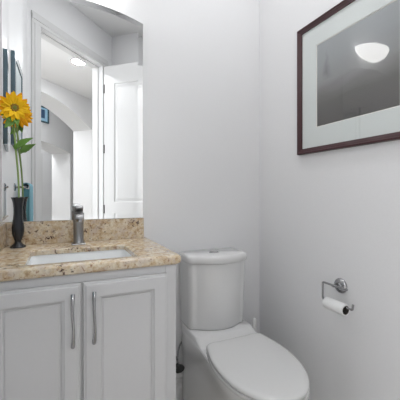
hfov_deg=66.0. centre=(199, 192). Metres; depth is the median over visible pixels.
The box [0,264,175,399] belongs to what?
vanity cabinet
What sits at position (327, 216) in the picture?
wall
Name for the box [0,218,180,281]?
countertop
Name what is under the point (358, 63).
print
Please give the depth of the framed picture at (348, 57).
1.26 m
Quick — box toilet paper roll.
[322,297,349,315]
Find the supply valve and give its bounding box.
[176,341,184,372]
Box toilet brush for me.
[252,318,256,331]
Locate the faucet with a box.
[71,206,85,244]
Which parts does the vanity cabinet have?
door, handle, handle, door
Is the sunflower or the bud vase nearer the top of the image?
the sunflower
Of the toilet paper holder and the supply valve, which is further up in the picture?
the toilet paper holder
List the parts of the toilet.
tank, tank lid, bowl, seat, lid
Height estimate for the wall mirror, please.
1.020 m
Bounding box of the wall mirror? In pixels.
[2,0,142,221]
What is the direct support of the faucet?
on the countertop
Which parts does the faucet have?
lever, spout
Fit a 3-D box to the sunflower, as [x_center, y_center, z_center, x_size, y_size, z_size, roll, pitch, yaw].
[-0.755,-0.158,1.250,0.133,0.510,0.056,0,0,-37]
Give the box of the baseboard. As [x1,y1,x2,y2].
[176,377,182,399]
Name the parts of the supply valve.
valve handle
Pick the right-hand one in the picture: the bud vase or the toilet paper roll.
the toilet paper roll
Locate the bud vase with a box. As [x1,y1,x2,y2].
[10,197,25,248]
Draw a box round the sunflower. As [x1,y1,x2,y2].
[0,91,32,196]
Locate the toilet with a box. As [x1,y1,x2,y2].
[179,247,309,399]
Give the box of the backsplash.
[0,218,143,245]
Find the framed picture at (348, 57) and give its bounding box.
[297,0,399,154]
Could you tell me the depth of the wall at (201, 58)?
1.68 m
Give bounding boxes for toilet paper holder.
[322,278,353,310]
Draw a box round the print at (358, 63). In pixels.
[317,0,399,126]
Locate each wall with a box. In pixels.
[0,0,259,377]
[260,0,399,399]
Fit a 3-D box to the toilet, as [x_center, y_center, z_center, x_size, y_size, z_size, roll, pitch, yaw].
[0.182,0.697,1.350,0.359,0.790,0.738,0,0,-24]
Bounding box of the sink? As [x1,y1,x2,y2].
[28,249,130,264]
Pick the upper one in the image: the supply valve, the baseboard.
the supply valve
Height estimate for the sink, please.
0.146 m

